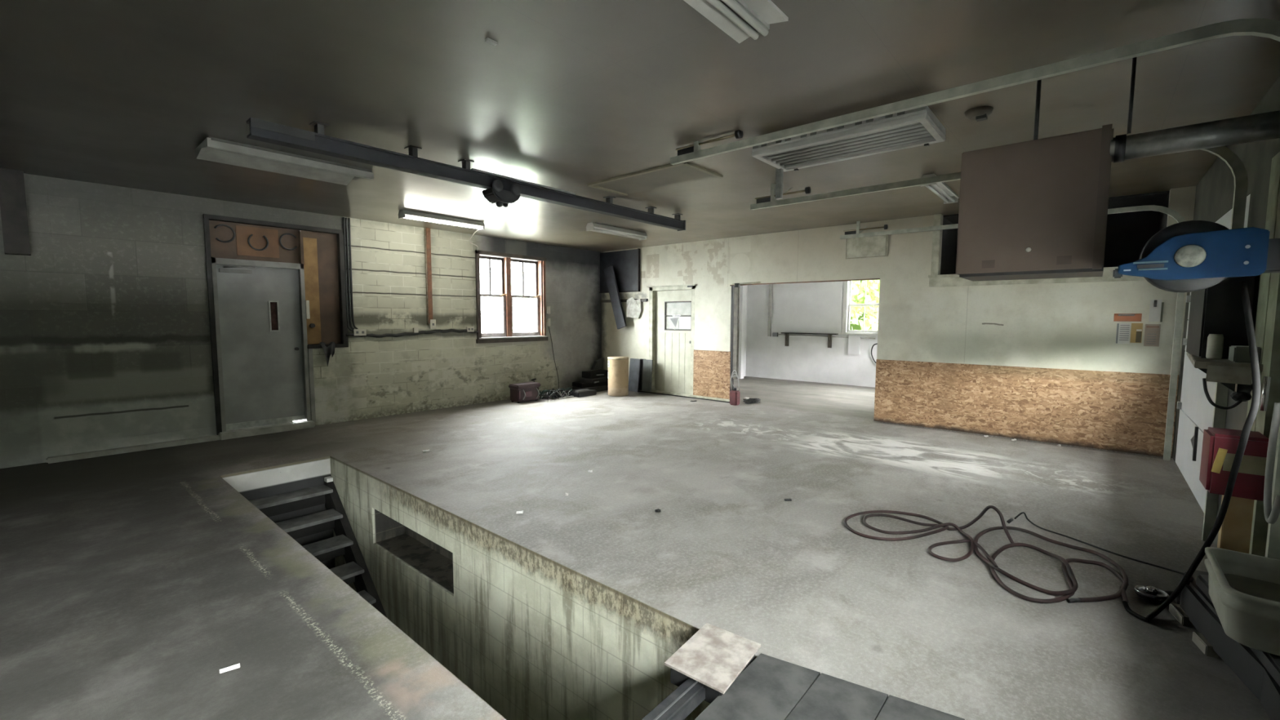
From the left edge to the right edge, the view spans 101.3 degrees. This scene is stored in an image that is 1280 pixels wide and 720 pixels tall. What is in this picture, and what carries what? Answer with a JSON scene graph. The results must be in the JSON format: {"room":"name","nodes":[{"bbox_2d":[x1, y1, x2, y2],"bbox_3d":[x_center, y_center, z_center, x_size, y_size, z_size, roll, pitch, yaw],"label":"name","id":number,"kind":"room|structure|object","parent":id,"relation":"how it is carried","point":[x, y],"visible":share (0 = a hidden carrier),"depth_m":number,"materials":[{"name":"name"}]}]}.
{"room":"auto repair garage","nodes":[
{"label":"auto repair garage","id":0,"kind":"room"},
{"bbox_2d":[219,456,334,568],"bbox_3d":[-3.830,2.017,5.601,0.150,1.849,1.377,4,6,41],"label":"wall","id":1,"kind":"structure","parent":0,"point":[253,484],"depth_m":5.56,"materials":[{"name":"white concrete"}]},
{"bbox_2d":[0,173,601,468],"bbox_3d":[-5.053,-0.526,6.988,0.200,2.985,12.797,4,6,41],"label":"wall","id":2,"kind":"structure","parent":0,"point":[105,344],"depth_m":6.27,"materials":[{"name":"grey paint"}]},
{"bbox_2d":[0,167,31,255],"bbox_3d":[-6.258,-1.473,5.251,0.135,0.825,0.170,4,6,41],"label":"trim","id":3,"kind":"structure","parent":2,"relation":"attached to","point":[13,207],"depth_m":5.21,"materials":[{"name":"black wood"}]},
{"bbox_2d":[45,419,315,463],"bbox_3d":[-5.466,0.967,6.497,0.280,0.085,2.500,4,6,41],"label":"trim","id":4,"kind":"structure","parent":2,"relation":"attached to","point":[302,424],"depth_m":6.42,"materials":[{"name":"concrete"}]},
{"bbox_2d":[203,213,348,435],"bbox_3d":[-4.839,-0.464,7.128,0.187,2.740,1.580,4,6,41],"label":"door","id":5,"kind":"structure","parent":2,"relation":"in","point":[269,308],"depth_m":7.03,"materials":[{"name":"grey paint"}]},
{"bbox_2d":[213,223,235,242],"bbox_3d":[-5.225,-1.593,6.611,0.022,0.231,0.213,4,6,41],"label":"horseshoe","id":6,"kind":"object","parent":5,"relation":"attached to","point":[222,224],"visible":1,"depth_m":6.62,"materials":[{"name":"grey metal"}]},
{"bbox_2d":[247,234,268,250],"bbox_3d":[-4.999,-1.537,6.879,0.022,0.209,0.231,4,6,41],"label":"horseshoe","id":7,"kind":"object","parent":5,"relation":"attached to","point":[251,235],"visible":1,"depth_m":6.87,"materials":[{"name":"grey metal"}]},
{"bbox_2d":[279,232,297,250],"bbox_3d":[-4.777,-1.607,7.130,0.022,0.231,0.209,4,6,41],"label":"horseshoe","id":8,"kind":"object","parent":5,"relation":"attached to","point":[283,234],"visible":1,"depth_m":7.12,"materials":[{"name":"grey metal"}]},
{"bbox_2d":[319,342,335,366],"bbox_3d":[-4.455,-0.080,7.514,0.129,0.354,0.200,4,6,41],"label":"rag","id":9,"kind":"object","parent":5,"relation":"hanging from","point":[330,349],"visible":1,"depth_m":7.49,"materials":[{"name":"grey fabric"}]},
{"bbox_2d":[352,328,366,335],"bbox_3d":[-4.176,-0.412,7.817,0.059,0.097,0.172,4,6,41],"label":"outlet box","id":10,"kind":"object","parent":2,"relation":"attached to","point":[356,331],"visible":1,"depth_m":7.80,"materials":[{"name":"white plastic"}]},
{"bbox_2d":[342,217,478,337],"bbox_3d":[-3.584,-1.248,8.432,0.052,1.749,2.182,4,6,41],"label":"conduit","id":11,"kind":"object","parent":2,"relation":"attached to","point":[346,221],"visible":1,"depth_m":7.68,"materials":[{"name":"black plastic"}]},
{"bbox_2d":[424,227,432,324],"bbox_3d":[-3.459,-1.362,8.589,0.033,1.565,0.096,4,6,41],"label":"conduit","id":12,"kind":"object","parent":2,"relation":"attached to","point":[427,230],"visible":1,"depth_m":8.57,"materials":[{"name":"grey metal"}]},
{"bbox_2d":[429,319,435,328],"bbox_3d":[-3.427,-0.589,8.672,0.059,0.162,0.097,4,6,41],"label":"outlet box","id":13,"kind":"object","parent":2,"relation":"attached to","point":[433,322],"visible":1,"depth_m":8.65,"materials":[{"name":"white plastic"}]},
{"bbox_2d":[475,249,547,343],"bbox_3d":[-2.430,-1.163,9.914,0.225,1.640,1.605,4,6,41],"label":"window","id":14,"kind":"structure","parent":2,"relation":"in","point":[508,335],"depth_m":9.85,"materials":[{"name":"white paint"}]},
{"bbox_2d":[220,476,506,719],"bbox_3d":[-1.620,2.242,2.922,6.710,1.848,0.200,4,6,41],"label":"wall","id":15,"kind":"structure","parent":0,"point":[220,477],"depth_m":2.66,"materials":[{"name":"paint"}]},
{"bbox_2d":[329,456,757,719],"bbox_3d":[-0.798,2.167,3.870,6.710,1.849,0.360,4,6,41],"label":"wall","id":16,"kind":"structure","parent":0,"point":[535,637],"depth_m":3.73,"materials":[{"name":"paint"}]},
{"bbox_2d":[0,376,1270,719],"bbox_3d":[-0.071,1.181,5.854,9.594,0.200,17.400,4,6,41],"label":"floor","id":17,"kind":"structure","parent":0,"point":[128,581],"depth_m":3.40,"materials":[{"name":"concrete"}]},
{"bbox_2d":[219,662,239,673],"bbox_3d":[-1.800,1.353,2.304,0.071,0.017,0.010,-3,6,-35],"label":"scrap","id":18,"kind":"object","parent":17,"relation":"on","point":[237,665],"visible":1,"depth_m":2.30,"materials":[{"name":"white paper"}]},
{"bbox_2d":[508,382,540,403],"bbox_3d":[-2.103,0.599,9.671,0.341,0.330,0.530,4,6,41],"label":"tool case","id":19,"kind":"object","parent":17,"relation":"on","point":[526,391],"visible":1,"depth_m":9.56,"materials":[{"name":"metal"}]},
{"bbox_2d":[538,387,573,399],"bbox_3d":[-1.651,0.648,10.148,0.488,0.168,0.808,4,6,37],"label":"heap","id":20,"kind":"object","parent":17,"relation":"on","point":[559,393],"visible":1,"depth_m":10.04,"materials":[{"name":"black plastic"}]},
{"bbox_2d":[566,388,596,397],"bbox_3d":[-1.201,0.642,10.517,0.450,0.115,0.500,4,6,41],"label":"flat box","id":21,"kind":"object","parent":17,"relation":"on","point":[578,393],"visible":0.9,"depth_m":10.35,"materials":[{"name":"black plastic"}]},
{"bbox_2d":[572,357,608,391],"bbox_3d":[-0.983,0.318,11.144,0.545,0.660,0.926,4,6,41],"label":"pile","id":22,"kind":"object","parent":17,"relation":"on","point":[597,380],"visible":0.77,"depth_m":11.07,"materials":[{"name":"grey wood"}]},
{"bbox_2d":[607,355,628,396],"bbox_3d":[-0.437,0.321,10.479,0.422,0.765,0.422,4,6,41],"label":"drum","id":23,"kind":"object","parent":17,"relation":"on","point":[618,366],"visible":1,"depth_m":10.31,"materials":[{"name":"beige cardboard"}]},
{"bbox_2d":[628,358,641,391],"bbox_3d":[-0.112,0.312,10.886,0.280,0.679,0.106,4,6,41],"label":"leaning board","id":24,"kind":"object","parent":17,"relation":"on","point":[635,364],"visible":0.94,"depth_m":10.86,"materials":[{"name":"wood"}]},
{"bbox_2d":[639,359,643,390],"bbox_3d":[0.051,0.303,10.821,0.130,0.650,0.086,4,6,41],"label":"leaning board","id":25,"kind":"object","parent":17,"relation":"on","point":[642,360],"visible":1,"depth_m":10.81,"materials":[{"name":"black plastic"}]},
{"bbox_2d":[641,359,653,391],"bbox_3d":[0.150,0.314,10.719,0.235,0.644,0.080,4,6,41],"label":"leaning board","id":26,"kind":"object","parent":17,"relation":"on","point":[647,364],"visible":1,"depth_m":10.70,"materials":[{"name":"grey wood"}]},
{"bbox_2d":[641,622,760,719],"bbox_3d":[0.113,1.379,2.050,0.290,0.090,1.118,4,6,36],"label":"board","id":27,"kind":"object","parent":17,"relation":"on","point":[705,666],"visible":0.91,"depth_m":2.26,"materials":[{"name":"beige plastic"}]},
{"bbox_2d":[729,369,740,405],"bbox_3d":[1.692,0.488,9.350,0.190,0.630,0.140,4,6,41],"label":"can","id":28,"kind":"object","parent":17,"relation":"on","point":[735,394],"visible":1,"depth_m":9.32,"materials":[{"name":"red metal"}]},
{"bbox_2d":[742,396,760,404],"bbox_3d":[2.035,0.736,9.577,0.289,0.099,0.370,4,6,41],"label":"cable coil","id":29,"kind":"object","parent":17,"relation":"on","point":[747,400],"visible":1,"depth_m":9.51,"materials":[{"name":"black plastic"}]},
{"bbox_2d":[694,653,820,719],"bbox_3d":[0.316,1.389,1.937,0.258,0.016,1.131,4,6,41],"label":"plank","id":30,"kind":"object","parent":17,"relation":"on","point":[769,688],"visible":1,"depth_m":2.15,"materials":[{"name":"grey wood"}]},
{"bbox_2d":[785,672,888,719],"bbox_3d":[0.531,1.402,1.786,0.258,0.016,1.184,4,6,41],"label":"plank","id":31,"kind":"object","parent":17,"relation":"on","point":[829,697],"visible":1,"depth_m":2.10,"materials":[{"name":"grey wood"}]},
{"bbox_2d":[875,694,964,719],"bbox_3d":[0.746,1.415,1.635,0.258,0.016,1.236,4,6,41],"label":"plank","id":32,"kind":"object","parent":17,"relation":"on","point":[895,708],"visible":1,"depth_m":2.05,"materials":[{"name":"grey wood"}]},
{"bbox_2d":[844,280,1260,622],"bbox_3d":[2.433,0.430,3.320,1.092,1.728,2.051,-3,5,-32],"label":"air hose","id":33,"kind":"object","parent":17,"relation":"on","point":[1073,584],"visible":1,"depth_m":3.00,"materials":[{"name":"black rubber"}]},
{"bbox_2d":[1006,511,1184,574],"bbox_3d":[3.101,1.227,3.592,0.185,0.095,0.978,-3,6,-33],"label":"power cord","id":34,"kind":"object","parent":17,"relation":"on","point":[1010,520],"visible":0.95,"depth_m":3.58,"materials":[{"name":"black plastic"}]},
{"bbox_2d":[1133,585,1173,604],"bbox_3d":[2.873,1.286,2.920,0.260,0.086,0.139,-2,5,-26],"label":"work light","id":35,"kind":"object","parent":17,"relation":"on","point":[1151,594],"visible":0.92,"depth_m":2.88,"materials":[{"name":"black metal"}]},
{"bbox_2d":[1168,603,1193,627],"bbox_3d":[2.802,1.320,2.719,0.045,0.050,0.150,3,5,26],"label":"wood block","id":36,"kind":"object","parent":17,"relation":"on","point":[1175,610],"visible":0.84,"depth_m":2.70,"materials":[{"name":"beige wood"}]},
{"bbox_2d":[1191,631,1218,657],"bbox_3d":[2.661,1.339,2.472,0.045,0.050,0.130,3,5,26],"label":"wood block","id":37,"kind":"object","parent":17,"relation":"on","point":[1197,638],"visible":0.86,"depth_m":2.45,"materials":[{"name":"beige wood"}]},
{"bbox_2d":[1175,569,1279,719],"bbox_3d":[2.615,1.248,2.269,0.340,0.265,1.496,4,6,41],"label":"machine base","id":38,"kind":"object","parent":17,"relation":"on","point":[1259,670],"visible":0.59,"depth_m":2.27,"materials":[{"name":"black metal"}]},
{"bbox_2d":[1204,546,1279,656],"bbox_3d":[2.595,1.010,2.191,0.291,0.218,0.568,4,6,41],"label":"plastic tub","id":39,"kind":"object","parent":38,"relation":"on","point":[1244,588],"visible":1,"depth_m":2.17,"materials":[{"name":"white plastic"}]},
{"bbox_2d":[1217,494,1254,553],"bbox_3d":[3.069,1.017,2.722,0.100,0.655,0.080,4,6,41],"label":"lumber","id":40,"kind":"object","parent":17,"relation":"on","point":[1235,531],"visible":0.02,"depth_m":2.68,"materials":[{"name":"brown wood"}]},
{"bbox_2d":[0,0,1279,252],"bbox_3d":[-1.560,-1.799,3.877,9.499,0.080,12.820,4,6,41],"label":"ceiling","id":41,"kind":"structure","parent":0,"point":[571,95],"depth_m":3.33,"materials":[{"name":"white paint"}]},
{"bbox_2d":[195,136,373,185],"bbox_3d":[-3.199,-1.791,4.818,0.438,0.100,1.285,4,6,41],"label":"fluorescent light","id":42,"kind":"object","parent":41,"relation":"attached to","point":[211,148],"visible":1,"depth_m":4.70,"materials":[{"name":"metal"}]},
{"bbox_2d":[398,209,484,230],"bbox_3d":[-2.829,-2.012,7.572,0.170,0.102,1.240,4,6,41],"label":"fluorescent light","id":43,"kind":"object","parent":41,"relation":"attached to","point":[402,213],"visible":1,"depth_m":7.50,"materials":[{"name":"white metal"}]},
{"bbox_2d":[245,117,685,231],"bbox_3d":[-1.051,-1.784,5.511,0.130,0.210,5.030,4,6,41],"label":"steel beam","id":44,"kind":"structure","parent":41,"relation":"attached to","point":[317,141],"depth_m":4.55,"materials":[{"name":"black metal"}]},
{"bbox_2d":[481,179,521,207],"bbox_3d":[-1.356,-1.614,5.159,0.207,0.235,0.332,4,6,41],"label":"trolley","id":45,"kind":"object","parent":44,"relation":"hanging from","point":[495,194],"visible":1,"depth_m":5.09,"materials":[{"name":"black metal"}]},
{"bbox_2d":[586,222,647,239],"bbox_3d":[-0.354,-2.072,8.484,0.180,0.112,1.260,4,6,41],"label":"fluorescent light","id":46,"kind":"object","parent":41,"relation":"attached to","point":[594,227],"visible":1,"depth_m":8.38,"materials":[{"name":"white metal"}]},
{"bbox_2d":[586,161,722,195],"bbox_3d":[0.127,-1.874,5.490,1.315,0.020,0.652,4,6,41],"label":"trim","id":47,"kind":"structure","parent":41,"relation":"attached to","point":[593,184],"depth_m":5.22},
{"bbox_2d":[596,164,713,194],"bbox_3d":[0.131,-1.881,5.494,1.210,0.006,0.560,4,6,41],"label":"ceiling panel","id":48,"kind":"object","parent":41,"relation":"attached to","point":[680,174],"depth_m":5.47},
{"bbox_2d":[683,0,788,43],"bbox_3d":[0.186,-1.545,2.026,0.270,0.116,1.240,4,6,41],"label":"fluorescent light","id":49,"kind":"object","parent":41,"relation":"attached to","point":[741,20],"visible":1,"depth_m":2.34,"materials":[{"name":"metal"}]},
{"bbox_2d":[775,168,783,199],"bbox_3d":[1.218,-1.609,4.585,0.050,0.393,0.040,4,6,41],"label":"strap","id":50,"kind":"object","parent":41,"relation":"hanging from","point":[780,172],"visible":0.64,"depth_m":4.58,"materials":[{"name":"metal"}]},
{"bbox_2d":[751,106,946,171],"bbox_3d":[1.564,-1.682,4.021,1.260,0.155,0.591,4,6,41],"label":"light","id":51,"kind":"object","parent":41,"relation":"hanging from","point":[918,126],"visible":0.93,"depth_m":3.90,"materials":[{"name":"white metal"}]},
{"bbox_2d":[920,173,959,204],"bbox_3d":[3.241,-1.836,5.664,0.160,0.102,1.100,4,6,41],"label":"fluorescent light","id":52,"kind":"object","parent":41,"relation":"attached to","point":[942,190],"visible":0.75,"depth_m":5.68,"materials":[{"name":"white metal"}]},
{"bbox_2d":[670,17,1279,559],"bbox_3d":[1.671,-0.230,3.531,3.521,3.001,0.292,4,6,41],"label":"door track","id":53,"kind":"object","parent":41,"relation":"attached to","point":[1260,27],"visible":0.95,"depth_m":2.81,"materials":[{"name":"metal"}]},
{"bbox_2d":[1112,220,1279,293],"bbox_3d":[2.649,-0.483,2.425,0.685,0.332,0.171,4,6,41],"label":"hose reel","id":54,"kind":"object","parent":53,"relation":"attached to","point":[1190,255],"visible":1,"depth_m":2.41,"materials":[{"name":"blue metal"}]},
{"bbox_2d":[1263,402,1279,524],"bbox_3d":[2.783,0.452,2.303,0.044,0.514,0.203,4,6,41],"label":"cable","id":55,"kind":"object","parent":53,"relation":"hanging from","point":[1271,515],"visible":1,"depth_m":2.34,"materials":[{"name":"grey rubber"}]},
{"bbox_2d":[964,106,993,121],"bbox_3d":[2.347,-1.693,3.640,0.170,0.065,0.170,4,6,41],"label":"junction box","id":56,"kind":"object","parent":41,"relation":"attached to","point":[978,113],"visible":1,"depth_m":3.60,"materials":[{"name":"grey metal"}]},
{"bbox_2d":[750,146,1248,542],"bbox_3d":[2.693,-0.323,4.826,3.671,2.985,0.293,4,6,41],"label":"door track","id":57,"kind":"object","parent":41,"relation":"attached to","point":[1237,166],"visible":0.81,"depth_m":3.65,"materials":[{"name":"metal"}]},
{"bbox_2d":[840,204,1186,461],"bbox_3d":[4.516,-0.490,6.959,3.711,2.985,0.293,4,6,41],"label":"door track","id":58,"kind":"object","parent":41,"relation":"attached to","point":[852,233],"visible":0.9,"depth_m":5.76,"materials":[{"name":"metal"}]},
{"bbox_2d":[955,57,1279,281],"bbox_3d":[2.809,-1.106,3.184,1.422,1.159,0.553,4,6,41],"label":"heater","id":59,"kind":"object","parent":41,"relation":"hanging from","point":[1035,209],"visible":0.99,"depth_m":3.16,"materials":[{"name":"brown metal"}]},
{"bbox_2d":[666,285,747,376],"bbox_3d":[1.491,-0.823,12.405,0.100,2.750,3.940,4,6,41],"label":"wall","id":60,"kind":"structure","parent":0,"point":[746,286],"depth_m":13.81,"materials":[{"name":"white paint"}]},
{"bbox_2d":[737,285,745,378],"bbox_3d":[2.549,-0.875,13.399,0.200,2.700,0.150,4,6,41],"label":"trim","id":61,"kind":"structure","parent":60,"relation":"attached to","point":[742,290],"depth_m":13.33,"materials":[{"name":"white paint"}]},
{"bbox_2d":[745,280,877,386],"bbox_3d":[4.190,-0.844,12.774,6.800,2.750,0.150,4,6,41],"label":"wall","id":62,"kind":"structure","parent":0,"point":[806,358],"depth_m":12.93,"materials":[{"name":"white paint"}]},
{"bbox_2d":[772,281,843,333],"bbox_3d":[4.037,-1.270,12.761,1.740,1.200,0.020,4,6,41],"label":"board","id":63,"kind":"object","parent":62,"relation":"attached to","point":[808,307],"visible":0.86,"depth_m":12.71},
{"bbox_2d":[781,332,838,347],"bbox_3d":[4.076,-0.483,12.712,1.390,0.340,0.125,4,6,41],"label":"wall shelf","id":64,"kind":"object","parent":62,"relation":"attached to","point":[829,335],"visible":1,"depth_m":12.51,"materials":[{"name":"grey metal"}]},
{"bbox_2d":[767,284,875,338],"bbox_3d":[4.273,-1.211,12.548,2.620,1.360,0.040,4,6,41],"label":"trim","id":65,"kind":"structure","parent":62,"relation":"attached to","point":[770,285],"depth_m":13.34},
{"bbox_2d":[848,335,860,355],"bbox_3d":[4.917,-0.346,12.050,0.260,0.440,0.050,4,6,41],"label":"wall box","id":66,"kind":"object","parent":62,"relation":"attached to","point":[854,341],"visible":1,"depth_m":12.03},
{"bbox_2d":[840,280,879,334],"bbox_3d":[5.080,-1.267,11.903,0.965,1.380,0.170,4,6,41],"label":"window","id":67,"kind":"structure","parent":62,"relation":"in","point":[846,317],"depth_m":12.11,"materials":[{"name":"white paint"}]},
{"bbox_2d":[601,186,1195,457],"bbox_3d":[2.604,-0.643,8.772,9.449,2.985,0.120,4,6,41],"label":"wall","id":68,"kind":"structure","parent":0,"point":[1072,326],"depth_m":7.38,"materials":[{"name":"white paint"}]},
{"bbox_2d":[599,248,640,293],"bbox_3d":[-0.443,-1.884,11.196,1.138,0.875,0.062,4,6,41],"label":"panel","id":69,"kind":"object","parent":68,"relation":"attached to","point":[625,264],"visible":0.97,"depth_m":11.09,"materials":[{"name":"black metal"}]},
{"bbox_2d":[603,266,626,328],"bbox_3d":[-0.527,-1.321,11.113,0.604,1.333,0.068,4,6,36],"label":"plank","id":70,"kind":"object","parent":69,"relation":"attached to","point":[609,273],"visible":1,"depth_m":11.08,"materials":[{"name":"grey wood"}]},
{"bbox_2d":[600,298,648,302],"bbox_3d":[-0.361,-1.263,11.186,1.342,0.060,0.042,4,6,41],"label":"wall rail","id":71,"kind":"object","parent":68,"relation":"attached to","point":[642,300],"visible":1,"depth_m":11.16,"materials":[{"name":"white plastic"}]},
{"bbox_2d":[625,297,640,318],"bbox_3d":[-0.168,-1.086,10.941,0.433,0.450,0.094,4,6,41],"label":"paper bag","id":72,"kind":"object","parent":71,"relation":"hanging from","point":[633,306],"visible":1,"depth_m":10.91,"materials":[{"name":"white paper"}]},
{"bbox_2d":[646,284,697,395],"bbox_3d":[0.645,-0.401,10.462,1.200,2.155,0.180,4,6,41],"label":"door","id":73,"kind":"structure","parent":68,"relation":"in","point":[671,351],"depth_m":10.49,"materials":[{"name":"beige paint"}]},
{"bbox_2d":[639,390,729,402],"bbox_3d":[0.779,0.689,10.348,2.270,0.062,0.045,4,6,41],"label":"baseboard","id":74,"kind":"structure","parent":68,"relation":"attached to","point":[652,391],"depth_m":10.19,"materials":[{"name":"beige paint"}]},
{"bbox_2d":[693,350,730,399],"bbox_3d":[1.338,0.271,9.846,0.805,0.890,0.022,4,6,41],"label":"trim","id":75,"kind":"structure","parent":68,"relation":"attached to","point":[711,369],"depth_m":9.82,"materials":[{"name":"brown wood"}]},
{"bbox_2d":[693,285,731,351],"bbox_3d":[1.341,-0.766,9.765,0.800,1.180,0.018,4,6,41],"label":"wall panel","id":76,"kind":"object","parent":68,"relation":"attached to","point":[713,304],"depth_m":9.74,"materials":[{"name":"white paint"}]},
{"bbox_2d":[729,281,760,391],"bbox_3d":[1.852,-0.307,9.311,0.565,2.122,0.097,4,6,41],"label":"door frame","id":77,"kind":"structure","parent":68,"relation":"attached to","point":[735,331],"depth_m":9.40,"materials":[{"name":"grey metal"}]},
{"bbox_2d":[730,278,879,285],"bbox_3d":[2.603,-1.276,8.635,2.545,0.015,0.012,4,6,41],"label":"trim","id":78,"kind":"structure","parent":68,"relation":"attached to","point":[870,278],"depth_m":8.47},
{"bbox_2d":[845,235,888,258],"bbox_3d":[3.406,-1.711,7.900,0.610,0.340,0.020,4,6,41],"label":"panel","id":79,"kind":"object","parent":68,"relation":"attached to","point":[874,246],"visible":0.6,"depth_m":7.88,"materials":[{"name":"beige paint"}]},
{"bbox_2d":[930,213,941,275],"bbox_3d":[4.110,-1.597,7.292,0.090,0.835,0.030,4,6,41],"label":"trim","id":80,"kind":"structure","parent":68,"relation":"attached to","point":[937,218],"depth_m":7.28,"materials":[{"name":"beige paint"}]},
{"bbox_2d":[874,359,1178,457],"bbox_3d":[4.764,0.544,6.898,3.190,0.934,0.022,4,6,41],"label":"wood wall panel","id":81,"kind":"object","parent":68,"relation":"attached to","point":[1111,411],"depth_m":6.69,"materials":[{"name":"brown wood"}]},
{"bbox_2d":[928,266,1146,287],"bbox_3d":[4.891,-1.040,6.619,2.240,0.160,0.130,4,6,41],"label":"trim","id":82,"kind":"structure","parent":68,"relation":"attached to","point":[941,280],"depth_m":6.66,"materials":[{"name":"beige paint"}]},
{"bbox_2d":[1115,323,1130,343],"bbox_3d":[5.615,-0.308,6.103,0.120,0.240,0.006,4,6,41],"label":"paper","id":83,"kind":"object","parent":68,"relation":"attached to","point":[1123,330],"visible":1,"depth_m":6.10,"materials":[{"name":"grey paper"}]},
{"bbox_2d":[1113,313,1142,321],"bbox_3d":[5.637,-0.491,6.070,0.235,0.090,0.006,4,6,41],"label":"notice sign","id":84,"kind":"object","parent":68,"relation":"attached to","point":[1117,317],"visible":1,"depth_m":6.07,"materials":[{"name":"orange paper"}]},
{"bbox_2d":[1129,323,1142,342],"bbox_3d":[5.701,-0.310,6.029,0.095,0.225,0.006,4,6,41],"label":"card","id":85,"kind":"object","parent":68,"relation":"attached to","point":[1136,328],"visible":1,"depth_m":6.03,"materials":[{"name":"yellow paper"}]},
{"bbox_2d":[1135,328,1142,342],"bbox_3d":[5.715,-0.276,6.018,0.045,0.150,0.002,4,6,41],"label":"picture","id":86,"kind":"object","parent":85,"relation":"attached to","point":[1138,331],"depth_m":6.02,"materials":[{"name":"white paper"}]},
{"bbox_2d":[1143,324,1160,346],"bbox_3d":[5.799,-0.280,5.947,0.125,0.250,0.006,4,6,41],"label":"poster","id":87,"kind":"object","parent":68,"relation":"attached to","point":[1152,331],"visible":1,"depth_m":5.95,"materials":[{"name":"grey paper"}]},
{"bbox_2d":[1148,299,1164,321],"bbox_3d":[5.813,-0.553,5.913,0.110,0.250,0.006,4,6,41],"label":"holder","id":88,"kind":"object","parent":68,"relation":"attached to","point":[1156,308],"visible":1,"depth_m":5.91,"materials":[{"name":"white plastic"}]},
{"bbox_2d":[940,191,1169,274],"bbox_3d":[5.411,-1.530,7.025,2.435,0.955,1.020,4,6,41],"label":"wall","id":89,"kind":"structure","parent":0,"point":[1127,233],"depth_m":6.83,"materials":[{"name":"black"}]},
{"bbox_2d":[1172,75,1279,462],"bbox_3d":[1.907,-0.016,0.995,0.100,2.985,12.797,4,6,41],"label":"wall","id":90,"kind":"structure","parent":0,"point":[1214,196],"depth_m":3.63,"materials":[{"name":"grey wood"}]},
{"bbox_2d":[1175,193,1250,512],"bbox_3d":[4.971,-0.006,4.619,0.075,2.397,2.630,4,6,41],"label":"door","id":91,"kind":"structure","parent":90,"relation":"in","point":[1196,412],"depth_m":4.83,"materials":[{"name":"white metal"}]},
{"bbox_2d":[1186,351,1262,391],"bbox_3d":[3.785,0.101,3.498,0.290,0.262,1.685,4,6,41],"label":"shelf","id":92,"kind":"object","parent":90,"relation":"attached to","point":[1228,373],"visible":0.52,"depth_m":2.90,"materials":[{"name":"grey metal"}]},
{"bbox_2d":[1205,333,1223,359],"bbox_3d":[3.496,-0.083,3.194,0.068,0.150,0.068,4,6,41],"label":"bottle","id":93,"kind":"object","parent":92,"relation":"on","point":[1215,344],"visible":0.99,"depth_m":3.17,"materials":[{"name":"white plastic"}]},
{"bbox_2d":[1186,275,1255,359],"bbox_3d":[3.747,-0.318,3.402,0.200,0.588,0.630,4,6,41],"label":"box","id":94,"kind":"object","parent":92,"relation":"on","point":[1218,308],"visible":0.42,"depth_m":3.19,"materials":[{"name":"black metal"}]},
{"bbox_2d":[1202,377,1252,409],"bbox_3d":[3.271,0.190,2.920,0.045,0.173,0.207,-4,6,-40],"label":"cable","id":95,"kind":"object","parent":92,"relation":"hanging from","point":[1205,386],"visible":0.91,"depth_m":2.95,"materials":[{"name":"black plastic"}]},
{"bbox_2d":[1230,383,1251,401],"bbox_3d":[3.307,0.173,2.888,0.080,0.117,0.076,4,6,41],"label":"lamp","id":96,"kind":"object","parent":92,"relation":"attached to","point":[1240,393],"visible":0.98,"depth_m":2.87,"materials":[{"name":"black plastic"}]},
{"bbox_2d":[1228,345,1261,362],"bbox_3d":[3.421,-0.034,2.971,0.100,0.088,0.160,4,6,41],"label":"carton","id":97,"kind":"object","parent":92,"relation":"on","point":[1237,353],"visible":0.74,"depth_m":2.93,"materials":[{"name":"grey cardboard"}]},
{"bbox_2d":[1213,388,1248,547],"bbox_3d":[3.706,0.714,3.246,0.030,1.180,1.060,4,6,41],"label":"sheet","id":98,"kind":"object","parent":90,"relation":"attached to","point":[1236,417],"visible":0.02,"depth_m":3.41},
{"bbox_2d":[1199,426,1268,501],"bbox_3d":[3.069,0.529,2.711,0.210,0.310,0.260,4,6,41],"label":"box","id":99,"kind":"object","parent":90,"relation":"attached to","point":[1220,446],"visible":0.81,"depth_m":2.64,"materials":[{"name":"paint"}]},
{"bbox_2d":[1246,151,1279,431],"bbox_3d":[3.481,0.100,2.943,0.045,2.450,0.220,4,6,41],"label":"trim","id":100,"kind":"structure","parent":90,"relation":"attached to","point":[1274,182],"depth_m":2.89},
{"bbox_2d":[1248,186,1279,556],"bbox_3d":[3.315,0.090,2.754,0.050,2.500,0.180,4,6,41],"label":"trim","id":101,"kind":"structure","parent":90,"relation":"attached to","point":[1271,353],"depth_m":2.74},
{"bbox_2d":[1259,376,1271,411],"bbox_3d":[3.095,0.167,2.599,0.033,0.172,0.023,-2,5,-27],"label":"chrome rod","id":102,"kind":"object","parent":90,"relation":"attached to","point":[1267,380],"visible":1,"depth_m":2.59,"materials":[{"name":"silver metal"}]},
{"bbox_3d":[-1.276,3.175,3.477,6.810,0.100,1.377,4,6,41],"label":"floor","id":103,"kind":"structure","parent":0,"visible":0},
{"bbox_2d":[248,475,387,618],"bbox_3d":[-3.066,2.178,4.956,1.855,1.634,0.965,4,6,41],"label":"stairs","id":104,"kind":"structure","parent":103,"relation":"on","point":[355,571],"depth_m":5.39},
{"label":"outside","id":105,"kind":"structure","parent":0,"visible":0},
{"bbox_3d":[-0.519,1.064,7.162,70.000,0.060,70.000,4,6,41],"label":"ground","id":106,"kind":"structure","parent":105,"visible":0},
{"bbox_2d":[481,262,536,333],"bbox_3d":[-3.234,-1.629,16.968,3.888,3.848,4.214,4,6,41],"label":"tree","id":107,"kind":"object","parent":106,"relation":"on","point":[516,290],"visible":0.12,"depth_m":16.25,"materials":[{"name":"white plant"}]},
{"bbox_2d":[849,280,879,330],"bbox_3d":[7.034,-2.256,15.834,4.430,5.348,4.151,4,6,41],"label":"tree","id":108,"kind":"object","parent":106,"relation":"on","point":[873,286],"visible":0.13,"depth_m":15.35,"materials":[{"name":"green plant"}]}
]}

